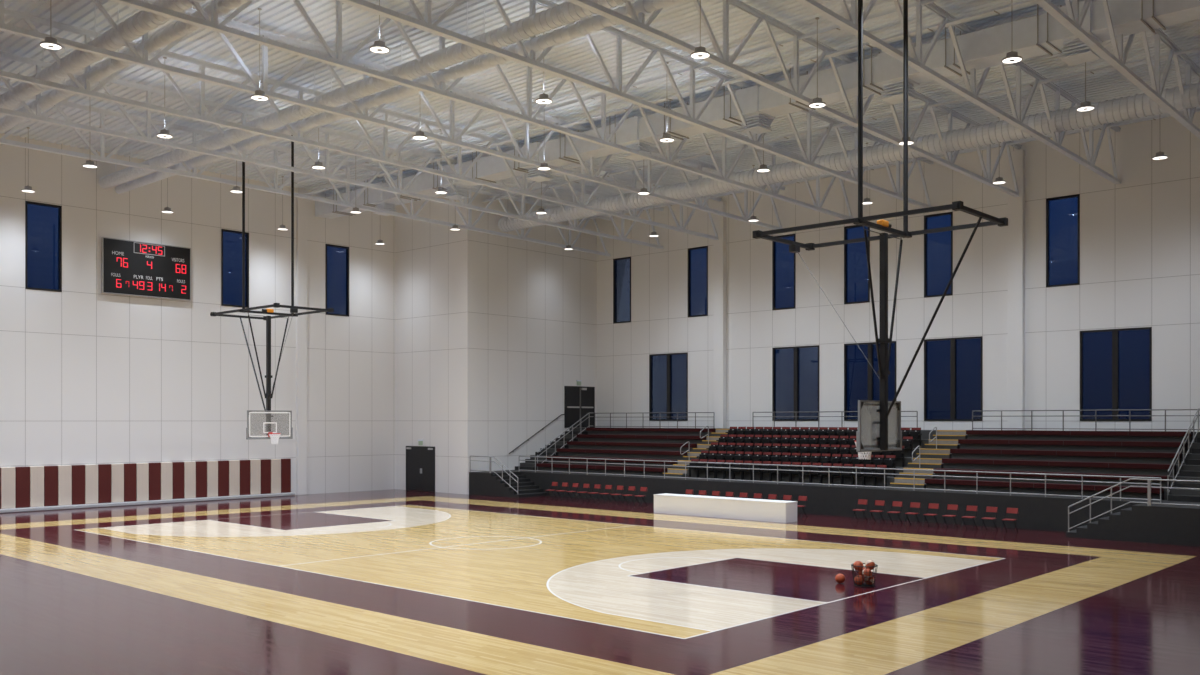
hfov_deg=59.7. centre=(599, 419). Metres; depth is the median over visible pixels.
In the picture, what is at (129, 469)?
pad
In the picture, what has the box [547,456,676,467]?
bench
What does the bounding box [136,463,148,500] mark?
pad
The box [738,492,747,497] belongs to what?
folding chair
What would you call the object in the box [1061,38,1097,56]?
diffuser
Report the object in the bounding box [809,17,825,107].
pendant light
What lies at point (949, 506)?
folding chair
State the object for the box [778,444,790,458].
seat
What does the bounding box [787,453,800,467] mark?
seat
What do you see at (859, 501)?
folding chair
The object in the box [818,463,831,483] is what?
seat
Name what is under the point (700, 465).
seat
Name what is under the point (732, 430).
seat
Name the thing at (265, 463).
pad
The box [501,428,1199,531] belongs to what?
grandstand
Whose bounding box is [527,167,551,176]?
diffuser
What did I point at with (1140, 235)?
wall
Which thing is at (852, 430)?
seat
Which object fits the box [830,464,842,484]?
seat
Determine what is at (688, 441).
handrail
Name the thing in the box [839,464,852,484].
seat
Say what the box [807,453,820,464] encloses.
seat
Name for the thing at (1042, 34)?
duct
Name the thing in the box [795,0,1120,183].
roof truss
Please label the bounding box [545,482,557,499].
folding chair
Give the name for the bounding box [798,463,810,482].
seat
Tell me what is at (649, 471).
bench
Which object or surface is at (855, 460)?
seat
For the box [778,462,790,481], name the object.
seat
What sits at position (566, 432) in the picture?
stairs
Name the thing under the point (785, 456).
seat
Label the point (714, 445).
seat
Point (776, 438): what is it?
seat
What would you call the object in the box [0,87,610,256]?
roof truss
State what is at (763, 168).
pendant light
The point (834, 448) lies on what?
seat
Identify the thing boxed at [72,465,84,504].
pad
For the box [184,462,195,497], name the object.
pad
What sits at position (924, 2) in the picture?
roof beam
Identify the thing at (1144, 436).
bench
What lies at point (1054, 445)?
bench
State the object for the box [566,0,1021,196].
roof truss
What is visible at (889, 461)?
seat
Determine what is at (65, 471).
pad
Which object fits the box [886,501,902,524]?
folding chair
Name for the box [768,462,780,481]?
seat
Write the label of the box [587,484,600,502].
folding chair
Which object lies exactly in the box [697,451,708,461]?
seat
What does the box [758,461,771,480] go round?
seat
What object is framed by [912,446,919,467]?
handrail
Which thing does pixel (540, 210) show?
pendant light
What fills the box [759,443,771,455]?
seat
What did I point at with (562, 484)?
folding chair
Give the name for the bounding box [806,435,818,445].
seat
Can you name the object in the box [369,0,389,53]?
pendant light
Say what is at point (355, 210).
pendant light
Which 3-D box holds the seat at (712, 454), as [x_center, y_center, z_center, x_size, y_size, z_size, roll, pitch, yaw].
[5.422,1.954,50.583,0.514,0.905,0.435,0,0,42]
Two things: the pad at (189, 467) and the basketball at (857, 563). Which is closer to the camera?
the basketball at (857, 563)
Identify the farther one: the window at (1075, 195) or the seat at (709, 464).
the seat at (709, 464)
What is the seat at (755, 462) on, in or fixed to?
on the grandstand
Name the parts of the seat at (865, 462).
seat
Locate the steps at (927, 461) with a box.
[890,430,966,488]
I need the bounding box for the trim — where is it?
[296,187,306,494]
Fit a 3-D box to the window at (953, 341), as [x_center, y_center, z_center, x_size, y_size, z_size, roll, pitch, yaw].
[16.393,-1.880,48.458,2.810,3.850,0.180,0,0,42]
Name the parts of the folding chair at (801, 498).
backrest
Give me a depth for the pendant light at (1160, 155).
38.47 m
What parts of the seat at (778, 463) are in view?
seat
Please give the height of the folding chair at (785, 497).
0.874 m
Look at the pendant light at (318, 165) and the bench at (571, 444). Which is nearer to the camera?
the pendant light at (318, 165)
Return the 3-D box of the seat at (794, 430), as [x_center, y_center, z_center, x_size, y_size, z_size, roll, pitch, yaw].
[9.326,0.789,50.262,0.514,0.905,0.435,0,0,42]
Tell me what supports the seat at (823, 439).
on the grandstand
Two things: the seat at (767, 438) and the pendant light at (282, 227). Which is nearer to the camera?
the seat at (767, 438)
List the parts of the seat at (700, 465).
seat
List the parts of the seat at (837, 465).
seat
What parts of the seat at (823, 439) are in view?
seat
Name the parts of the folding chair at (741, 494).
backrest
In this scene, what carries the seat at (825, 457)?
on the grandstand
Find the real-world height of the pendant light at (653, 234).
2.702 m
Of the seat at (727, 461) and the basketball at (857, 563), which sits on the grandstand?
the seat at (727, 461)
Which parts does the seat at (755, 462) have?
seat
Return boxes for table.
[654,493,797,522]
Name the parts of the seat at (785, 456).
seat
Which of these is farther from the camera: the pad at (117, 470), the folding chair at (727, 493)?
the pad at (117, 470)
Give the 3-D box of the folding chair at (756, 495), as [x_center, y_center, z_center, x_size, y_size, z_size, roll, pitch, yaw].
[6.605,3.567,44.527,0.456,0.874,0.582,0,0,42]
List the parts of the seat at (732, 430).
seat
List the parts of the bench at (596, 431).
seat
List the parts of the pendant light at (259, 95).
rod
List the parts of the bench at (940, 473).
seat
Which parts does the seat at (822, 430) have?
seat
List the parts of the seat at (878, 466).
seat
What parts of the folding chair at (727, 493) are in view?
backrest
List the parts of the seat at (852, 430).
seat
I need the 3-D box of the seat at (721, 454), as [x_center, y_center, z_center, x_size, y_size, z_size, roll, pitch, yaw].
[5.802,1.954,50.235,0.514,0.905,0.435,0,0,42]
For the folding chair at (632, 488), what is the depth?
49.38 m
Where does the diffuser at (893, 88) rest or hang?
attached to the duct at (1042, 34)
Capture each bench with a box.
[536,463,666,475]
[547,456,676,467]
[557,448,686,459]
[567,441,696,451]
[577,434,705,443]
[586,428,714,435]
[925,479,1163,499]
[933,468,1169,486]
[942,458,1175,475]
[950,449,1181,464]
[958,439,1186,452]
[966,430,1192,442]
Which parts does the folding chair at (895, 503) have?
backrest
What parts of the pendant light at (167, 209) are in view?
rod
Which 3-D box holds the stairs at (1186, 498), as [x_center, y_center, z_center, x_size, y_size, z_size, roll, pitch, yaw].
[21.795,1.725,37.204,1.750,2.140,4.401,0,0,42]
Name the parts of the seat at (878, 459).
seat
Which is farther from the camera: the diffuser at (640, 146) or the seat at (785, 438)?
the seat at (785, 438)
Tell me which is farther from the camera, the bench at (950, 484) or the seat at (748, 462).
the seat at (748, 462)
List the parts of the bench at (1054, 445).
seat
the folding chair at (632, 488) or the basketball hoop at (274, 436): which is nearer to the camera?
the basketball hoop at (274, 436)
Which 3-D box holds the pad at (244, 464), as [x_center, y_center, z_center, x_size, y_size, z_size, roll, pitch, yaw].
[-18.144,2.933,53.324,0.158,1.780,0.570,0,0,42]
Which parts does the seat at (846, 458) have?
seat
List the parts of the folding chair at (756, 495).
backrest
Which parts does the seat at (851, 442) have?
seat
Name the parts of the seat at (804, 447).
seat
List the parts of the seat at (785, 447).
seat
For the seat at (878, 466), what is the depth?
43.70 m
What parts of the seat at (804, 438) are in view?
seat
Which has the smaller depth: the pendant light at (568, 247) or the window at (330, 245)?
the window at (330, 245)
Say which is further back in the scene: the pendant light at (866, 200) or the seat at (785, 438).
the seat at (785, 438)
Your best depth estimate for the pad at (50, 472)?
46.40 m
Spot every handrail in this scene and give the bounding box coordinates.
[509,414,564,453]
[680,441,689,460]
[700,426,708,443]
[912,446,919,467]
[929,427,936,448]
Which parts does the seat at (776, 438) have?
seat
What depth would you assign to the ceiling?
37.47 m
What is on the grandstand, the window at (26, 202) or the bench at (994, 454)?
the bench at (994, 454)
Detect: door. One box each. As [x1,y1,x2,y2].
[406,446,434,491]
[564,386,594,427]
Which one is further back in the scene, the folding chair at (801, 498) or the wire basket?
the folding chair at (801, 498)
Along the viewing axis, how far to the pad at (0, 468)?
44.90 m
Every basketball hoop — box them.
[210,135,333,443]
[753,0,1007,459]
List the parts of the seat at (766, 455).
seat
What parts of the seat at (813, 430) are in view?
seat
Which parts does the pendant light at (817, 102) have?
rod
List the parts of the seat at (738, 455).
seat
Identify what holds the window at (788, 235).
in the wall at (1140, 235)
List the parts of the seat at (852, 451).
seat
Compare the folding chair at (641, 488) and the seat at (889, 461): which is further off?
the folding chair at (641, 488)
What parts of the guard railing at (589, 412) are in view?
rail, rail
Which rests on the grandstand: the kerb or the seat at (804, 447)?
the seat at (804, 447)
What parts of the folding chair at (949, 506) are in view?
backrest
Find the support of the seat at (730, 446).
on the grandstand
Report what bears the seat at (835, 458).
on the grandstand
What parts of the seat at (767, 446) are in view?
seat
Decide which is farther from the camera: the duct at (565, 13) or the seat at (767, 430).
the seat at (767, 430)
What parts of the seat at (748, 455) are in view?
seat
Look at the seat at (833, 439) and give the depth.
47.92 m
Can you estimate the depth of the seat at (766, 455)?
48.50 m
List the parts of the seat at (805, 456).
seat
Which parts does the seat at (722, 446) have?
seat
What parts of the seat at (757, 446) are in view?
seat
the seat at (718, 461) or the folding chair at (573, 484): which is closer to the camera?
the seat at (718, 461)
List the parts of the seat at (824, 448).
seat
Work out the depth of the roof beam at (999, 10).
36.46 m
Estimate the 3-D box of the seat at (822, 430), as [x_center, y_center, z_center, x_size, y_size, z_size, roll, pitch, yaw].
[10.467,0.789,49.217,0.514,0.905,0.435,0,0,42]
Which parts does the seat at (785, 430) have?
seat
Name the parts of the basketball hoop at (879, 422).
frame rail, board frame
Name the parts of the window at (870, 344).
pane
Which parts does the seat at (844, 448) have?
seat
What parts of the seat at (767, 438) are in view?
seat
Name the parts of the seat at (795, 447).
seat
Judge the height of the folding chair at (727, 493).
0.874 m
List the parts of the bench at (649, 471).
seat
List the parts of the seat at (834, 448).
seat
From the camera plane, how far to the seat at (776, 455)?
48.13 m
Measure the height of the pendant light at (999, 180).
2.702 m
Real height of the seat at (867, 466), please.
0.905 m
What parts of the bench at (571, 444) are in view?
seat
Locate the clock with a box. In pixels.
[134,242,164,255]
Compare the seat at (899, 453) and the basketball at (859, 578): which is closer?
the basketball at (859, 578)
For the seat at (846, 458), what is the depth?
45.71 m
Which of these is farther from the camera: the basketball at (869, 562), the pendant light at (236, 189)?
the pendant light at (236, 189)
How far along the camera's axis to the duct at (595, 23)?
32.87 m
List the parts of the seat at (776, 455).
seat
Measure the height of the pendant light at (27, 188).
2.702 m
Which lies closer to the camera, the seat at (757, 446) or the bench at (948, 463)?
the bench at (948, 463)
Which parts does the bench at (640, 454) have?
seat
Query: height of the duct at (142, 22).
1.713 m
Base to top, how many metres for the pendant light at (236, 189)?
2.702 m
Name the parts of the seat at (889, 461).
seat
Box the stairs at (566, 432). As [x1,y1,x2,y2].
[515,431,587,469]
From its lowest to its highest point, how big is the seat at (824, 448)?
0.905 m
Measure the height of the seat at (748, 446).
0.905 m
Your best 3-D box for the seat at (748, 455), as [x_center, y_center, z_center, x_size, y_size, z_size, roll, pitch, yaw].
[6.944,1.954,49.189,0.514,0.905,0.435,0,0,42]
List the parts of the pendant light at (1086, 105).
rod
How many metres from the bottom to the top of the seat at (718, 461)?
0.905 m
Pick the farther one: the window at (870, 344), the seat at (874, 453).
the window at (870, 344)
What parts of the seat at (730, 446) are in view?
seat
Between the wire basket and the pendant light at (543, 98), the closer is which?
the wire basket
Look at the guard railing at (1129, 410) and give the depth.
42.27 m
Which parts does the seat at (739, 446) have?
seat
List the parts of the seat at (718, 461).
seat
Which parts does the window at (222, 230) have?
pane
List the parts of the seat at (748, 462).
seat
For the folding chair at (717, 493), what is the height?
0.874 m
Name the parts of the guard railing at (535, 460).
rail, rail, rail, post, post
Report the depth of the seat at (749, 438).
51.06 m
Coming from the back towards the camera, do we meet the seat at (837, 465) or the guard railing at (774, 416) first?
the guard railing at (774, 416)
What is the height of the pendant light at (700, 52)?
2.702 m
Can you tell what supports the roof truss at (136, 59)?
attached to the wall at (1140, 235)
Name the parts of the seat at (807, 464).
seat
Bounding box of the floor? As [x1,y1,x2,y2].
[0,489,1199,674]
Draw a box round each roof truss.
[0,0,784,229]
[0,8,721,239]
[0,51,663,248]
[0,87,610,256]
[109,0,852,218]
[337,0,933,207]
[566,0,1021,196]
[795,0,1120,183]
[1033,0,1199,138]
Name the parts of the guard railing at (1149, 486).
rail, rail, rail, newel post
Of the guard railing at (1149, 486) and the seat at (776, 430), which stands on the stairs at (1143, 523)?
the guard railing at (1149, 486)
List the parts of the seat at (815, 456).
seat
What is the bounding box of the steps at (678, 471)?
[663,429,729,476]
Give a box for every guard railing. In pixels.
[470,456,517,494]
[519,456,1161,502]
[537,412,593,469]
[594,412,713,427]
[753,411,917,429]
[972,409,1199,430]
[1068,478,1199,531]
[1167,408,1199,499]
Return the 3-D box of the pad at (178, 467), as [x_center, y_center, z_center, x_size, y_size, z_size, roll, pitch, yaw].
[-20.501,2.933,50.751,0.158,1.780,0.570,0,0,42]
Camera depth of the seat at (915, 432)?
46.02 m
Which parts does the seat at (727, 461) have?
seat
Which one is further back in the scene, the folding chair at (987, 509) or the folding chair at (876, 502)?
the folding chair at (876, 502)
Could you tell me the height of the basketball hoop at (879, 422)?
13.314 m
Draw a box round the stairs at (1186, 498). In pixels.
[1168,437,1199,501]
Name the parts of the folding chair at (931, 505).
backrest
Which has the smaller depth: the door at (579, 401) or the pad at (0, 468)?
the pad at (0, 468)
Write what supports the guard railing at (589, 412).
on the grandstand
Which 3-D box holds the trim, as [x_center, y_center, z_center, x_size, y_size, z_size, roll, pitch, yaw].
[-15.926,-4.180,55.722,0.200,16.350,0.560,0,0,42]
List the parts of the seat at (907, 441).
seat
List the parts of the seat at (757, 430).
seat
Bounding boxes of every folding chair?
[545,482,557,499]
[555,483,568,499]
[565,483,578,500]
[576,483,589,500]
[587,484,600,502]
[598,485,612,502]
[610,486,623,503]
[621,486,635,504]
[633,487,647,505]
[684,489,693,493]
[697,490,706,495]
[711,491,719,496]
[724,491,733,496]
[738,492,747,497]
[752,493,762,498]
[767,494,776,499]
[782,495,791,499]
[797,495,807,516]
[852,499,867,521]
[868,500,884,522]
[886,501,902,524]
[904,502,920,524]
[922,503,939,526]
[941,504,958,528]
[961,505,977,529]
[980,506,997,531]
[1001,507,1018,532]
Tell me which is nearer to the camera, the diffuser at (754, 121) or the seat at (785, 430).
the diffuser at (754, 121)
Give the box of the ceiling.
[0,0,1199,214]
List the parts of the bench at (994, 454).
seat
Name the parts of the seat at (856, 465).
seat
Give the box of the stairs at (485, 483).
[469,471,547,497]
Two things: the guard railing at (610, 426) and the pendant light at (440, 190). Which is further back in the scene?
the guard railing at (610, 426)
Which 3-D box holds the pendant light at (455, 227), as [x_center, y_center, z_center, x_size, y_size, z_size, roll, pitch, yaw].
[-7.349,-11.004,53.020,0.530,2.702,0.530,0,0,42]
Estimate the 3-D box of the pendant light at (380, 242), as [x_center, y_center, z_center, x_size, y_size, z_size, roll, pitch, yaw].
[-12.069,-11.004,57.343,0.530,2.702,0.530,0,0,42]
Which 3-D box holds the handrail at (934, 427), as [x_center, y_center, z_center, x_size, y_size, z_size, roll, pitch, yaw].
[14.232,0.766,44.647,0.044,0.952,0.724,0,0,42]
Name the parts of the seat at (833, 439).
seat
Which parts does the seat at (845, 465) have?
seat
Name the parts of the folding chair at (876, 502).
backrest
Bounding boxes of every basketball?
[835,574,844,582]
[853,561,863,570]
[854,575,863,584]
[862,568,871,578]
[864,576,873,584]
[865,560,874,569]
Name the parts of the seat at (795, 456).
seat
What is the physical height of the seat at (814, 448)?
0.905 m
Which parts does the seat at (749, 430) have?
seat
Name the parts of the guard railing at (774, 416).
rail, rail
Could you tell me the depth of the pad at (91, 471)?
47.68 m
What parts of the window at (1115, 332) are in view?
pane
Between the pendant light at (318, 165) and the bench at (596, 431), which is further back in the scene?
the bench at (596, 431)
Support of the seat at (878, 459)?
on the grandstand
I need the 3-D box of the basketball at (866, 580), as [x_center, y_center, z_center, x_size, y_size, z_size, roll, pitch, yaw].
[6.490,3.853,25.163,0.237,0.242,0.239,0,0,42]
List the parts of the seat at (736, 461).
seat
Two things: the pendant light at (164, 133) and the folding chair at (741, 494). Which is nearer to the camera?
the pendant light at (164, 133)
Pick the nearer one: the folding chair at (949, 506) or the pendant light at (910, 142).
the pendant light at (910, 142)
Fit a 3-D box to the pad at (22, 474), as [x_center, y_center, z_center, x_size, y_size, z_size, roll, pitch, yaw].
[-25.213,2.933,45.605,0.158,1.780,0.570,0,0,42]
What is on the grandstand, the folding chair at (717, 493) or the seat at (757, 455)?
the seat at (757, 455)
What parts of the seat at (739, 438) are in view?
seat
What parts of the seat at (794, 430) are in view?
seat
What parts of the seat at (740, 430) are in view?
seat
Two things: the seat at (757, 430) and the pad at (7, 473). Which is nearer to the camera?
the pad at (7, 473)
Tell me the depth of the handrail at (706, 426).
53.01 m
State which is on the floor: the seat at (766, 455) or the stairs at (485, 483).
the stairs at (485, 483)
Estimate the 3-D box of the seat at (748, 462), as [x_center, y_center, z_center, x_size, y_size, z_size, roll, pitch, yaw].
[6.784,2.342,48.251,0.514,0.905,0.435,0,0,42]
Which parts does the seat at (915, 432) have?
seat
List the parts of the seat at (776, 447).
seat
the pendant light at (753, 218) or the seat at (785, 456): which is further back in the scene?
the pendant light at (753, 218)
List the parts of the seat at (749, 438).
seat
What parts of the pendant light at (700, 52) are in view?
rod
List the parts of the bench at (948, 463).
seat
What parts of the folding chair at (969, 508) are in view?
backrest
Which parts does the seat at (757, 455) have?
seat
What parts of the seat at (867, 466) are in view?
seat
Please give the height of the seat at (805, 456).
0.905 m
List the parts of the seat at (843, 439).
seat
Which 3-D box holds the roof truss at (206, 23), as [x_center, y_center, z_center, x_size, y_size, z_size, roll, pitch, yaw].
[-4.458,-10.987,33.153,0.200,2.311,50.501,0,0,42]
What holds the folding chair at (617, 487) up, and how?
on the floor
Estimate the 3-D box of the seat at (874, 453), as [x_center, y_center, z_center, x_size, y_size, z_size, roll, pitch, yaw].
[12.051,1.566,45.597,0.514,0.905,0.435,0,0,42]
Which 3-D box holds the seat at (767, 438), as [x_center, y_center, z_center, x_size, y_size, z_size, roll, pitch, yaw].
[8.024,1.177,50.369,0.514,0.905,0.435,0,0,42]
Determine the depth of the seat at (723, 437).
52.12 m
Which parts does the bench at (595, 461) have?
seat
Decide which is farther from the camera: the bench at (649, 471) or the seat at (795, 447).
the bench at (649, 471)
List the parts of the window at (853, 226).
pane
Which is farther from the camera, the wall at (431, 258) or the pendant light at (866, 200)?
the wall at (431, 258)
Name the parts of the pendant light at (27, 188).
rod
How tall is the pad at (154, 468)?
1.780 m
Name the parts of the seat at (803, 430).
seat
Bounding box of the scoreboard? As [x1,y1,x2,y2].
[101,237,190,300]
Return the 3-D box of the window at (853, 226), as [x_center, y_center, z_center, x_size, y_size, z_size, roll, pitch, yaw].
[12.766,-7.715,51.779,1.405,3.880,0.180,0,0,42]
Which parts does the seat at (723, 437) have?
seat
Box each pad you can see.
[0,467,14,508]
[0,468,0,508]
[15,467,29,507]
[30,466,43,506]
[44,466,57,505]
[58,465,71,505]
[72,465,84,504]
[85,464,97,503]
[98,464,110,502]
[111,464,123,502]
[124,463,135,501]
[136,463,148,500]
[149,463,160,499]
[161,462,172,499]
[173,462,183,498]
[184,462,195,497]
[195,461,206,497]
[207,461,217,496]
[218,461,228,495]
[228,460,239,495]
[240,460,249,494]
[250,460,260,494]
[260,459,270,493]
[271,459,280,492]
[281,459,290,492]
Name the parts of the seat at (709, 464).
seat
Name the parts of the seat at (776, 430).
seat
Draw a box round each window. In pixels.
[25,201,61,291]
[221,229,248,307]
[326,244,348,316]
[613,257,630,323]
[649,352,687,420]
[688,246,707,316]
[772,234,795,309]
[772,345,818,420]
[844,225,869,303]
[844,341,895,420]
[924,212,952,297]
[924,336,982,420]
[1046,194,1079,287]
[1080,327,1151,420]
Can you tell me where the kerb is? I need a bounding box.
[0,492,294,512]
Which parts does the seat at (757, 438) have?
seat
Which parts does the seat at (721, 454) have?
seat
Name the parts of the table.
panel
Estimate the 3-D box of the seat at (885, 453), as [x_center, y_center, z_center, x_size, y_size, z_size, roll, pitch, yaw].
[12.431,1.566,45.249,0.514,0.905,0.435,0,0,42]
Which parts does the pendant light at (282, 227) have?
rod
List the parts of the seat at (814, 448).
seat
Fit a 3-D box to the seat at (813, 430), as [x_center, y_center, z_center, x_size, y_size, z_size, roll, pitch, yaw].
[10.087,0.789,49.565,0.514,0.905,0.435,0,0,42]
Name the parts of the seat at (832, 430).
seat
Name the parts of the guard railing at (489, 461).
newel post, rail, rail, rail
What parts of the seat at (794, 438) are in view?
seat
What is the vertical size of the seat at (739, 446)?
0.905 m
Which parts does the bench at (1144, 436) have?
seat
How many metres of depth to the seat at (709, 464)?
49.61 m
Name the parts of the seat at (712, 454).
seat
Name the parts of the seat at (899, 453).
seat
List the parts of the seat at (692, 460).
seat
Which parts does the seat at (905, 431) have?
seat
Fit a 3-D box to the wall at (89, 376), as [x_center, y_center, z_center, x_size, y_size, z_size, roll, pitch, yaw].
[-25.552,-4.230,45.541,0.253,16.450,40.380,0,0,42]
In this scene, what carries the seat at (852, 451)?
on the grandstand
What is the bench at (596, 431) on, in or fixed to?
on the grandstand
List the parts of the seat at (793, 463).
seat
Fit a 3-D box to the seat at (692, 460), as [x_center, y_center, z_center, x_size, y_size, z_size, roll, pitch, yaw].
[4.501,2.342,50.342,0.514,0.905,0.435,0,0,42]
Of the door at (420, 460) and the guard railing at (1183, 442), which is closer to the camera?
the guard railing at (1183, 442)
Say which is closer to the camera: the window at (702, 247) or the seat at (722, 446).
the seat at (722, 446)
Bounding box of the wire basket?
[851,563,877,586]
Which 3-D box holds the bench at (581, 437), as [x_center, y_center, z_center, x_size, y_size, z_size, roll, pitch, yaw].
[2.068,1.032,56.870,8.890,0.418,0.402,0,0,42]
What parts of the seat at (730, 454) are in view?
seat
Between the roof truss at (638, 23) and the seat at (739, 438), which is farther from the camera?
the seat at (739, 438)
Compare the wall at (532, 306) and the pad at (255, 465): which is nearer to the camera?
the pad at (255, 465)
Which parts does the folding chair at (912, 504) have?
backrest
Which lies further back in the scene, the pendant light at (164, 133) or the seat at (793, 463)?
the seat at (793, 463)
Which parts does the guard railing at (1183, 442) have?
post, rail, post, rail, rail, post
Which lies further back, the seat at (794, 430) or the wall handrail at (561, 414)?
the wall handrail at (561, 414)
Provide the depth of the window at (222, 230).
53.33 m
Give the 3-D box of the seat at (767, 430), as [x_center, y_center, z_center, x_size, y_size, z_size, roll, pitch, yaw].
[8.184,0.789,51.307,0.514,0.905,0.435,0,0,42]
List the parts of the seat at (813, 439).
seat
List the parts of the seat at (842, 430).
seat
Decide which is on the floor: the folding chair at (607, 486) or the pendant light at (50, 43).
the folding chair at (607, 486)
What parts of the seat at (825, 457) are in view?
seat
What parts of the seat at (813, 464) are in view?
seat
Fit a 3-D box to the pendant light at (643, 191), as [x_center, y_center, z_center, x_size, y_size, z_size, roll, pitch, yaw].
[1.870,-11.004,44.578,0.530,2.702,0.530,0,0,42]
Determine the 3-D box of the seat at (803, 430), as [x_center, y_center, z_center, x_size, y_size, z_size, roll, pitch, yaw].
[9.706,0.789,49.914,0.514,0.905,0.435,0,0,42]
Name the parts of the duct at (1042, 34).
diffuser plate, diffuser plate, diffuser plate, diffuser plate, diffuser plate, diffuser plate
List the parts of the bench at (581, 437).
seat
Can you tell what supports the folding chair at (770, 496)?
on the floor
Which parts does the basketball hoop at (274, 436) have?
board frame, frame rail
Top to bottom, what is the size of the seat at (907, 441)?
0.905 m
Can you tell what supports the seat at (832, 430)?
on the grandstand
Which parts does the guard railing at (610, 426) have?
rail, rail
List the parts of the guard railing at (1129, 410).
rail, rail, rail, post, post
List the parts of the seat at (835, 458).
seat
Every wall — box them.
[0,133,394,494]
[395,195,466,493]
[467,191,596,493]
[597,112,1199,431]
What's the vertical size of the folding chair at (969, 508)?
0.874 m
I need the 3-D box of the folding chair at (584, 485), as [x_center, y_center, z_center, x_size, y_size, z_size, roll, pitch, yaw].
[-0.817,3.567,51.324,0.456,0.874,0.582,0,0,42]
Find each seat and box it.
[686,459,698,477]
[695,459,707,477]
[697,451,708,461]
[704,460,715,478]
[705,451,717,461]
[706,442,718,453]
[713,460,724,478]
[714,451,725,461]
[715,443,726,454]
[716,434,727,445]
[721,460,733,478]
[722,451,734,462]
[724,435,736,445]
[724,443,735,454]
[725,427,736,437]
[731,452,743,462]
[731,460,742,479]
[732,443,744,454]
[733,435,744,445]
[734,427,745,437]
[740,452,752,462]
[740,461,752,479]
[741,443,753,454]
[742,427,753,437]
[742,435,753,446]
[749,461,761,480]
[750,443,762,455]
[750,452,761,463]
[751,427,762,437]
[751,435,762,446]
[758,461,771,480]
[759,435,771,446]
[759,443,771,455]
[759,452,771,463]
[760,427,771,437]
[768,444,780,455]
[768,452,780,462]
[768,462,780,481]
[769,427,780,438]
[769,435,780,446]
[778,427,789,438]
[778,435,789,449]
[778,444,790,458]
[778,453,790,464]
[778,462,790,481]
[787,427,798,438]
[787,435,799,447]
[787,444,799,454]
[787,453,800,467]
[788,462,800,482]
[796,427,808,437]
[797,435,808,447]
[797,444,809,456]
[797,453,810,468]
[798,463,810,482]
[806,427,817,437]
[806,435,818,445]
[807,444,819,456]
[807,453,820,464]
[808,463,821,483]
[815,427,827,441]
[816,436,828,446]
[817,444,829,457]
[817,454,830,465]
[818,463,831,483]
[825,427,837,439]
[826,436,838,448]
[827,445,839,455]
[828,454,840,469]
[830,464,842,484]
[835,427,847,437]
[836,436,848,450]
[837,445,849,455]
[838,454,851,465]
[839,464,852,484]
[844,427,857,437]
[846,436,855,446]
[847,445,857,455]
[849,454,861,465]
[850,464,863,485]
[859,455,872,466]
[861,465,874,485]
[870,455,884,466]
[871,451,881,456]
[872,465,886,486]
[879,451,892,456]
[881,455,895,476]
[890,446,904,466]
[901,428,909,438]
[902,437,913,457]
[907,428,921,447]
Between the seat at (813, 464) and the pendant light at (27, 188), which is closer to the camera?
the pendant light at (27, 188)
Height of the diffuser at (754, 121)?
0.470 m
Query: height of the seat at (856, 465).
0.905 m
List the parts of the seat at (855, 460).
seat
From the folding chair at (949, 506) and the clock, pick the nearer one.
the folding chair at (949, 506)
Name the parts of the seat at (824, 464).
seat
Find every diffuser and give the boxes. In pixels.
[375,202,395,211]
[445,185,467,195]
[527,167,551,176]
[624,142,651,154]
[740,114,770,128]
[881,80,914,96]
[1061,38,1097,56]
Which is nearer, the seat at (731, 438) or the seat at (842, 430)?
the seat at (842, 430)
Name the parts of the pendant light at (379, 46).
rod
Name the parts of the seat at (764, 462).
seat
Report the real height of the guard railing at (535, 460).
0.856 m
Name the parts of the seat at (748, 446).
seat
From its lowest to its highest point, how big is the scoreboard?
2.570 m
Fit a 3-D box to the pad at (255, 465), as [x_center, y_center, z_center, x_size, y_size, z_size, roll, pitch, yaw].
[-17.752,2.933,53.753,0.158,1.780,0.570,0,0,42]
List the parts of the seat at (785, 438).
seat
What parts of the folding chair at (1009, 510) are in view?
backrest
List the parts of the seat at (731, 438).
seat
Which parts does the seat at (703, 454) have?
seat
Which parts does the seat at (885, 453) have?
seat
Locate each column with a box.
[714,201,725,427]
[1008,149,1024,429]
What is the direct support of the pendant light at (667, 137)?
hanging from the ceiling
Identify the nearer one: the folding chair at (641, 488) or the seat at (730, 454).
the folding chair at (641, 488)
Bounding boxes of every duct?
[0,0,204,114]
[0,0,250,132]
[98,0,633,188]
[115,0,685,193]
[315,0,1199,218]
[498,53,1199,231]
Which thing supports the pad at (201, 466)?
attached to the wall at (89, 376)
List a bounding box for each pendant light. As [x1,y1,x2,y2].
[21,127,34,192]
[39,37,61,49]
[82,160,97,167]
[156,57,172,137]
[161,167,173,212]
[230,142,241,192]
[250,8,268,100]
[277,176,287,229]
[312,114,325,168]
[350,207,361,213]
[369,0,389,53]
[375,239,384,244]
[412,131,427,139]
[435,129,446,193]
[450,225,459,230]
[535,93,552,103]
[536,182,546,213]
[537,162,550,169]
[564,221,572,249]
[638,188,649,194]
[649,185,658,236]
[659,62,674,141]
[690,0,709,58]
[748,165,758,221]
[756,137,769,171]
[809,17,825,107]
[863,143,872,203]
[898,137,913,144]
[992,117,1005,183]
[1001,51,1022,63]
[1076,62,1094,111]
[1152,151,1167,159]
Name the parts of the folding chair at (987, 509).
backrest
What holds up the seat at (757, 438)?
on the grandstand
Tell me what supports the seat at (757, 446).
on the grandstand
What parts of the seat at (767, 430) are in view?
seat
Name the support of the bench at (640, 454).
on the grandstand
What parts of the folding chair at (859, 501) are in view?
backrest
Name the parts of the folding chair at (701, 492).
backrest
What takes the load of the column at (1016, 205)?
attached to the wall at (1140, 235)
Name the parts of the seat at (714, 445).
seat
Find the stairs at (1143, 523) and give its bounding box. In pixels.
[1066,503,1199,546]
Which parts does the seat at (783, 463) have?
seat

